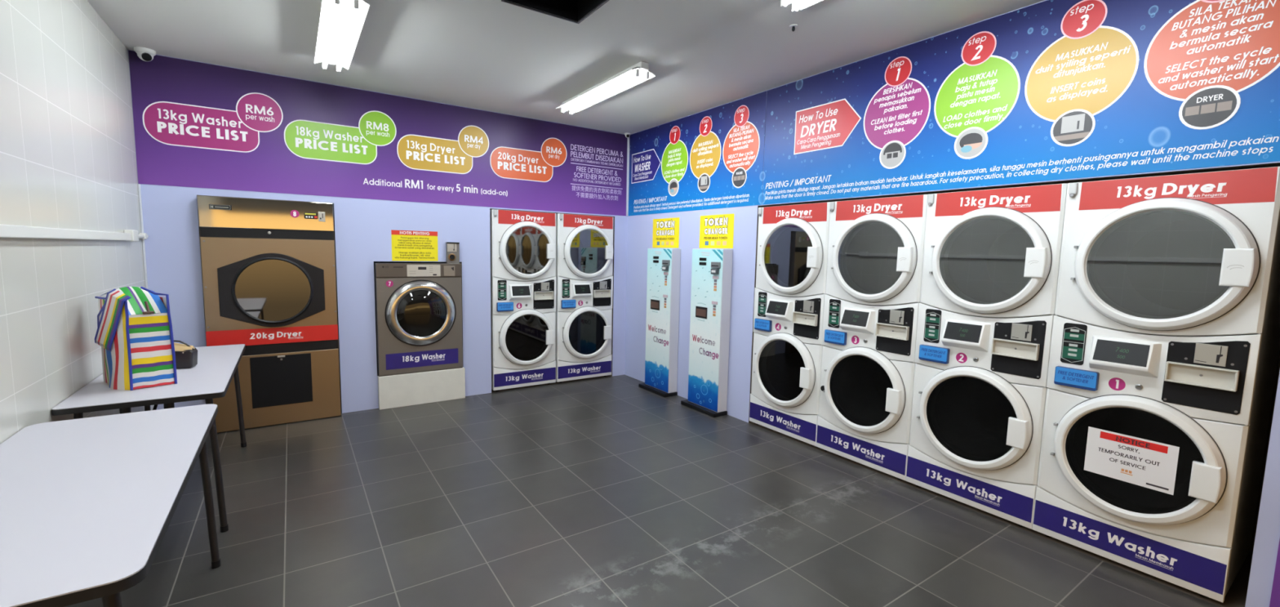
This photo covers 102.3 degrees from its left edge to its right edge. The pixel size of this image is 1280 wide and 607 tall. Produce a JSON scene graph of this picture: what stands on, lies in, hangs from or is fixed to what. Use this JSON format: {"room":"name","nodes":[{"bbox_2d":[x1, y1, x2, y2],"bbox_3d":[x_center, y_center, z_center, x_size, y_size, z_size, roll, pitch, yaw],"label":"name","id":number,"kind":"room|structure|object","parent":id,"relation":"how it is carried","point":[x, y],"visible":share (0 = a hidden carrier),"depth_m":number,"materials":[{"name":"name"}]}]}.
{"room":"laundry","nodes":[
{"label":"laundry","id":0,"kind":"room"},
{"bbox_2d":[0,0,154,444],"bbox_3d":[-1.744,-0.068,1.023,0.001,2.755,6.447,-3,7,-34],"label":"wall","id":1,"kind":"structure","parent":0,"point":[68,157],"depth_m":2.36,"materials":[{"name":"tile"}]},
{"bbox_2d":[0,223,148,240],"bbox_3d":[-2.311,-0.274,1.895,0.046,0.072,4.316,-3,7,-34],"label":"rail","id":2,"kind":"object","parent":1,"relation":"attached to","point":[6,230],"depth_m":2.31,"materials":[{"name":"white"}]},
{"bbox_2d":[137,183,157,409],"bbox_3d":[-3.544,0.079,3.723,0.011,1.848,0.013,-3,7,-34],"label":"trim","id":3,"kind":"structure","parent":1,"relation":"attached to","point":[139,184],"depth_m":3.66,"materials":[{"name":"white plastic"}]},
{"bbox_2d":[128,49,627,413],"bbox_3d":[-2.066,-0.488,5.141,4.089,2.755,0.780,-3,7,-34],"label":"wall","id":4,"kind":"structure","parent":0,"point":[362,227],"depth_m":4.49,"materials":[{"name":"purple paint"}]},
{"bbox_2d":[128,49,627,215],"bbox_3d":[-1.836,-1.369,4.719,4.065,0.900,0.006,-3,7,-34],"label":"banner","id":5,"kind":"object","parent":4,"relation":"attached to","point":[197,124],"visible":1,"depth_m":4.33,"materials":[{"name":"purple plastic"}]},
{"bbox_2d":[391,229,438,261],"bbox_3d":[-2.039,-0.522,4.681,0.390,0.272,0.003,-3,7,-34],"label":"notice","id":6,"kind":"object","parent":4,"relation":"attached to","point":[406,245],"visible":1,"depth_m":4.68,"materials":[{"name":"yellow paper"}]},
{"bbox_2d":[489,208,555,391],"bbox_3d":[-1.360,-0.052,5.582,0.682,1.830,0.781,-3,7,-34],"label":"dryer","id":7,"kind":"object","parent":4,"relation":"in","point":[523,243],"visible":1,"depth_m":5.26,"materials":[{"name":"white metal"}]},
{"bbox_2d":[508,284,531,300],"bbox_3d":[-1.208,-0.111,5.247,0.242,0.160,0.051,-3,7,-34],"label":"control panel","id":8,"kind":"object","parent":7,"relation":"attached to","point":[516,291],"depth_m":5.23,"materials":[{"name":"white"}]},
{"bbox_2d":[491,308,555,386],"bbox_3d":[-1.183,0.446,5.353,0.682,0.780,0.110,-3,7,-34],"label":"washer","id":9,"kind":"object","parent":7,"relation":"in","point":[523,340],"depth_m":5.31,"materials":[{"name":"white metal"}]},
{"bbox_2d":[555,213,613,382],"bbox_3d":[-0.778,-0.080,5.973,0.682,1.830,0.781,-3,7,-34],"label":"dryer","id":10,"kind":"object","parent":4,"relation":"in","point":[584,242],"visible":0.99,"depth_m":5.66,"materials":[{"name":"white metal"}]},
{"bbox_2d":[571,283,591,297],"bbox_3d":[-0.625,-0.138,5.638,0.242,0.160,0.051,-3,7,-34],"label":"control panel","id":11,"kind":"object","parent":10,"relation":"attached to","point":[578,290],"depth_m":5.62,"materials":[{"name":"white"}]},
{"bbox_2d":[555,306,612,378],"bbox_3d":[-0.601,0.419,5.744,0.682,0.780,0.110,-3,7,-34],"label":"washer","id":12,"kind":"object","parent":10,"relation":"in","point":[583,333],"depth_m":5.70,"materials":[{"name":"white metal"}]},
{"bbox_2d":[626,137,629,215],"bbox_3d":[-0.137,-1.448,5.853,0.019,0.902,0.019,-3,7,-34],"label":"trim","id":13,"kind":"structure","parent":4,"relation":"attached to","point":[628,150],"depth_m":5.85,"materials":[{"name":"white plastic"}]},
{"bbox_2d":[87,0,1044,134],"bbox_3d":[-0.020,-1.518,2.026,4.089,0.001,6.447,-3,7,-34],"label":"ceiling","id":14,"kind":"structure","parent":0,"point":[493,55],"depth_m":3.28,"materials":[{"name":"white paint"}]},
{"bbox_2d":[133,46,155,61],"bbox_3d":[-3.393,-1.703,3.539,0.110,0.088,0.110,-3,7,-34],"label":"security camera","id":15,"kind":"object","parent":14,"relation":"attached to","point":[145,54],"visible":1,"depth_m":3.51,"materials":[{"name":"white plastic"}]},
{"bbox_2d":[314,0,369,71],"bbox_3d":[-1.815,-1.613,3.099,0.204,0.097,1.240,-3,7,-34],"label":"ceiling light","id":16,"kind":"object","parent":14,"relation":"attached to","point":[341,22],"visible":1,"depth_m":3.00,"materials":[{"name":"white"}]},
{"bbox_2d":[501,0,608,23],"bbox_3d":[-0.413,-1.761,2.647,0.457,0.356,0.459,-3,7,-34],"label":"ceiling hatch","id":17,"kind":"object","parent":14,"relation":"attached to","point":[575,10],"visible":1,"depth_m":2.88,"materials":[{"name":"black"}]},
{"bbox_2d":[555,61,654,114],"bbox_3d":[-0.317,-1.681,4.095,0.204,0.097,1.260,-3,7,-34],"label":"ceiling light","id":18,"kind":"object","parent":14,"relation":"attached to","point":[640,72],"visible":1,"depth_m":3.95,"materials":[{"name":"white"}]},
{"bbox_2d":[624,132,630,137],"bbox_3d":[-0.140,-1.872,5.748,0.068,0.053,0.068,-3,7,-34],"label":"security camera","id":19,"kind":"object","parent":14,"relation":"attached to","point":[627,135],"visible":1,"depth_m":5.72,"materials":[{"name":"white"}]},
{"bbox_2d":[789,23,797,31],"bbox_3d":[0.880,-1.577,2.959,0.044,0.030,0.044,-3,7,-34],"label":"sprinkler head","id":20,"kind":"object","parent":14,"relation":"attached to","point":[793,26],"visible":1,"depth_m":2.95},
{"bbox_2d":[780,0,822,13],"bbox_3d":[1.069,-1.449,2.067,0.204,0.097,1.245,-3,7,-34],"label":"ceiling light","id":21,"kind":"object","parent":14,"relation":"attached to","point":[796,4],"visible":1,"depth_m":2.53,"materials":[{"name":"white plastic"}]},
{"bbox_2d":[65,374,1220,606],"bbox_3d":[-0.077,1.223,2.300,4.089,0.001,6.447,-3,7,-34],"label":"floor","id":22,"kind":"structure","parent":0,"point":[613,491],"depth_m":2.74,"materials":[{"name":"tile"}]},
{"bbox_2d":[0,404,221,606],"bbox_3d":[-1.735,0.892,1.597,0.576,0.732,1.474,-3,7,-34],"label":"folding table","id":23,"kind":"object","parent":22,"relation":"on","point":[88,505],"visible":1,"depth_m":1.46,"materials":[{"name":"grey laminate"}]},
{"bbox_2d":[51,343,246,532],"bbox_3d":[-2.672,0.734,2.980,0.576,0.732,1.462,-3,7,-34],"label":"folding table","id":24,"kind":"object","parent":22,"relation":"on","point":[215,370],"visible":0.52,"depth_m":2.55,"materials":[{"name":"grey laminate"}]},
{"bbox_2d":[94,286,177,390],"bbox_3d":[-2.545,0.160,2.589,0.314,0.493,0.252,5,7,36],"label":"striped bag","id":25,"kind":"object","parent":24,"relation":"on","point":[134,334],"visible":1,"depth_m":2.52,"materials":[{"name":"multicoloured"}]},
{"bbox_2d":[173,339,197,368],"bbox_3d":[-2.625,0.287,2.948,0.132,0.164,0.076,-1,6,-20],"label":"basket","id":26,"kind":"object","parent":24,"relation":"on","point":[186,355],"visible":0.63,"depth_m":2.93,"materials":[{"name":"black"}]},
{"bbox_2d":[197,195,341,432],"bbox_3d":[-3.062,0.055,4.339,0.850,1.786,0.728,-3,7,-34],"label":"dryer","id":27,"kind":"object","parent":22,"relation":"on","point":[268,265],"visible":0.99,"depth_m":4.06,"materials":[{"name":"brown metal"}]},
{"bbox_2d":[377,366,465,409],"bbox_3d":[-2.019,0.782,4.809,0.752,0.296,0.054,-3,7,-34],"label":"plinth","id":28,"kind":"object","parent":22,"relation":"on","point":[424,387],"visible":1,"depth_m":4.77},
{"bbox_2d":[373,241,462,376],"bbox_3d":[-2.163,0.010,4.959,0.728,1.204,0.732,-3,7,-34],"label":"washing machine","id":29,"kind":"object","parent":28,"relation":"on","point":[418,304],"visible":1,"depth_m":4.69,"materials":[{"name":"grey metal"}]},
{"bbox_2d":[638,248,680,396],"bbox_3d":[0.199,0.177,5.335,0.161,1.486,0.475,-3,7,-34],"label":"token changer","id":30,"kind":"object","parent":22,"relation":"on","point":[664,264],"visible":1,"depth_m":5.23,"materials":[{"name":"painted metal"},{"name":"printed vinyl"},{"name":"black plastic"}]},
{"bbox_2d":[680,248,733,417],"bbox_3d":[0.606,0.246,4.735,0.161,1.486,0.475,-3,7,-34],"label":"token changer","id":31,"kind":"object","parent":22,"relation":"on","point":[711,268],"visible":1,"depth_m":4.64,"materials":[{"name":"painted metal"},{"name":"printed vinyl"},{"name":"black plastic"}]},
{"bbox_2d":[624,0,1279,606],"bbox_3d":[1.971,-0.242,3.520,0.780,2.755,6.447,-3,7,-34],"label":"wall","id":32,"kind":"structure","parent":0,"point":[1252,585],"depth_m":4.40,"materials":[{"name":"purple paint"}]},
{"bbox_2d":[652,217,679,247],"bbox_3d":[0.263,-0.726,5.323,0.004,0.301,0.450,-3,7,-34],"label":"sign","id":33,"kind":"object","parent":32,"relation":"attached to","point":[665,230],"visible":1,"depth_m":5.31,"materials":[{"name":"yellow paper"}]},
{"bbox_2d":[628,90,766,215],"bbox_3d":[0.441,-1.351,5.014,0.005,0.900,2.023,-3,7,-34],"label":"banner","id":34,"kind":"object","parent":32,"relation":"attached to","point":[712,158],"visible":1,"depth_m":4.81,"materials":[{"name":"blue plastic"}]},
{"bbox_2d":[670,181,677,192],"bbox_3d":[0.336,-1.167,5.178,0.001,0.105,0.120,-3,7,-34],"label":"picture","id":35,"kind":"object","parent":34,"relation":"attached to","point":[673,184],"depth_m":5.17,"materials":[{"name":"grey paper"}]},
{"bbox_2d":[698,175,708,189],"bbox_3d":[0.594,-1.124,4.797,0.001,0.115,0.156,-3,7,-34],"label":"picture","id":36,"kind":"object","parent":34,"relation":"attached to","point":[703,180],"depth_m":4.80,"materials":[{"name":"grey"}]},
{"bbox_2d":[733,174,744,180],"bbox_3d":[0.849,-1.075,4.422,0.001,0.036,0.133,-3,7,-34],"label":"picture","id":37,"kind":"object","parent":34,"relation":"attached to","point":[735,178],"depth_m":4.42},
{"bbox_2d":[699,213,734,248],"bbox_3d":[0.691,-0.654,4.691,0.004,0.301,0.450,-3,7,-34],"label":"sign","id":38,"kind":"object","parent":32,"relation":"attached to","point":[716,231],"visible":1,"depth_m":4.68,"materials":[{"name":"yellow paper"}]},
{"bbox_2d":[749,201,830,445],"bbox_3d":[1.419,0.139,4.248,0.781,1.830,0.682,-3,7,-34],"label":"dryer","id":39,"kind":"object","parent":32,"relation":"in","point":[792,254],"visible":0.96,"depth_m":4.00,"materials":[{"name":"white metal"}]},
{"bbox_2d":[764,298,792,321],"bbox_3d":[1.094,0.053,4.088,0.051,0.160,0.242,-3,7,-34],"label":"control panel","id":40,"kind":"object","parent":39,"relation":"attached to","point":[776,309],"depth_m":4.08,"materials":[{"name":"white plastic"}]},
{"bbox_2d":[749,332,822,441],"bbox_3d":[1.132,0.619,4.108,0.110,0.780,0.682,-3,7,-34],"label":"washer","id":41,"kind":"object","parent":39,"relation":"in","point":[786,368],"depth_m":4.04,"materials":[{"name":"white metal"}]},
{"bbox_2d":[816,194,927,479],"bbox_3d":[1.801,0.203,3.684,0.781,1.830,0.682,-3,7,-34],"label":"dryer","id":42,"kind":"object","parent":32,"relation":"in","point":[876,246],"visible":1,"depth_m":3.43,"materials":[{"name":"white metal"}]},
{"bbox_2d":[839,306,875,333],"bbox_3d":[1.476,0.117,3.524,0.051,0.160,0.242,-3,7,-34],"label":"control panel","id":43,"kind":"object","parent":42,"relation":"attached to","point":[853,320],"depth_m":3.51,"materials":[{"name":"white plastic"}]},
{"bbox_2d":[816,345,915,475],"bbox_3d":[1.514,0.683,3.544,0.110,0.780,0.682,-3,7,-34],"label":"washer","id":44,"kind":"object","parent":42,"relation":"in","point":[866,391],"depth_m":3.47,"materials":[{"name":"white metal"}]},
{"bbox_2d":[905,182,1067,528],"bbox_3d":[2.183,0.268,3.120,0.781,1.830,0.682,-3,7,-34],"label":"dryer","id":45,"kind":"object","parent":32,"relation":"in","point":[991,260],"visible":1,"depth_m":2.87,"materials":[{"name":"white metal"}]},
{"bbox_2d":[941,318,990,351],"bbox_3d":[1.858,0.182,2.960,0.051,0.160,0.242,-3,7,-34],"label":"control panel","id":46,"kind":"object","parent":45,"relation":"attached to","point":[964,335],"depth_m":2.95,"materials":[{"name":"white plastic"}]},
{"bbox_2d":[906,362,1048,522],"bbox_3d":[1.896,0.748,2.980,0.110,0.780,0.682,-3,7,-34],"label":"washer","id":47,"kind":"object","parent":45,"relation":"in","point":[975,435],"depth_m":2.91,"materials":[{"name":"white metal"}]},
{"bbox_2d":[761,0,1279,204],"bbox_3d":[2.208,-1.053,2.406,0.005,0.900,4.298,-3,7,-34],"label":"banner","id":48,"kind":"object","parent":32,"relation":"attached to","point":[1048,90],"visible":1,"depth_m":2.63,"materials":[{"name":"blue plastic"}]},
{"bbox_2d":[883,142,902,159],"bbox_3d":[1.613,-0.972,3.293,0.001,0.104,0.124,-3,7,-34],"label":"picture","id":49,"kind":"object","parent":48,"relation":"attached to","point":[891,151],"depth_m":3.29,"materials":[{"name":"grey"}]},
{"bbox_2d":[959,133,982,152],"bbox_3d":[1.869,-0.909,2.916,0.001,0.105,0.120,-3,7,-34],"label":"picture","id":50,"kind":"object","parent":48,"relation":"attached to","point":[968,142],"depth_m":2.91,"materials":[{"name":"grey"}]},
{"bbox_2d":[1053,113,1089,141],"bbox_3d":[2.126,-0.866,2.537,0.001,0.115,0.156,-3,7,-34],"label":"picture","id":51,"kind":"object","parent":48,"relation":"attached to","point":[1067,126],"depth_m":2.54,"materials":[{"name":"grey"}]},
{"bbox_2d":[1184,100,1232,115],"bbox_3d":[2.380,-0.816,2.162,0.001,0.036,0.133,-3,7,-34],"label":"picture","id":52,"kind":"object","parent":48,"relation":"attached to","point":[1226,105],"depth_m":2.16},
{"bbox_2d":[1031,166,1279,602],"bbox_3d":[2.565,0.332,2.556,0.781,1.830,0.682,-3,7,-34],"label":"dryer","id":53,"kind":"object","parent":32,"relation":"in","point":[1166,327],"visible":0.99,"depth_m":2.29,"materials":[{"name":"white metal"}]},
{"bbox_2d":[1088,335,1161,377],"bbox_3d":[2.240,0.246,2.397,0.051,0.160,0.242,-3,7,-34],"label":"control panel","id":54,"kind":"object","parent":53,"relation":"attached to","point":[1126,356],"depth_m":2.38,"materials":[{"name":"white plastic"}]},
{"bbox_2d":[1084,426,1179,494],"bbox_3d":[2.257,0.718,2.382,0.002,0.218,0.310,-3,7,-34],"label":"paper notice","id":55,"kind":"object","parent":53,"relation":"attached to","point":[1153,464],"visible":1,"depth_m":2.37,"materials":[{"name":"white paper"}]},
{"bbox_2d":[1033,387,1249,594],"bbox_3d":[2.278,0.812,2.417,0.110,0.780,0.682,-3,7,-34],"label":"washer","id":56,"kind":"object","parent":53,"relation":"in","point":[1185,536],"depth_m":2.34,"materials":[{"name":"white metal"}]},
{"bbox_2d":[1269,538,1279,606],"bbox_3d":[2.853,0.469,1.551,0.006,1.730,1.082,-3,7,-34],"label":"poster","id":57,"kind":"object","parent":32,"relation":"attached to","point":[1275,594],"visible":1,"depth_m":2.06,"materials":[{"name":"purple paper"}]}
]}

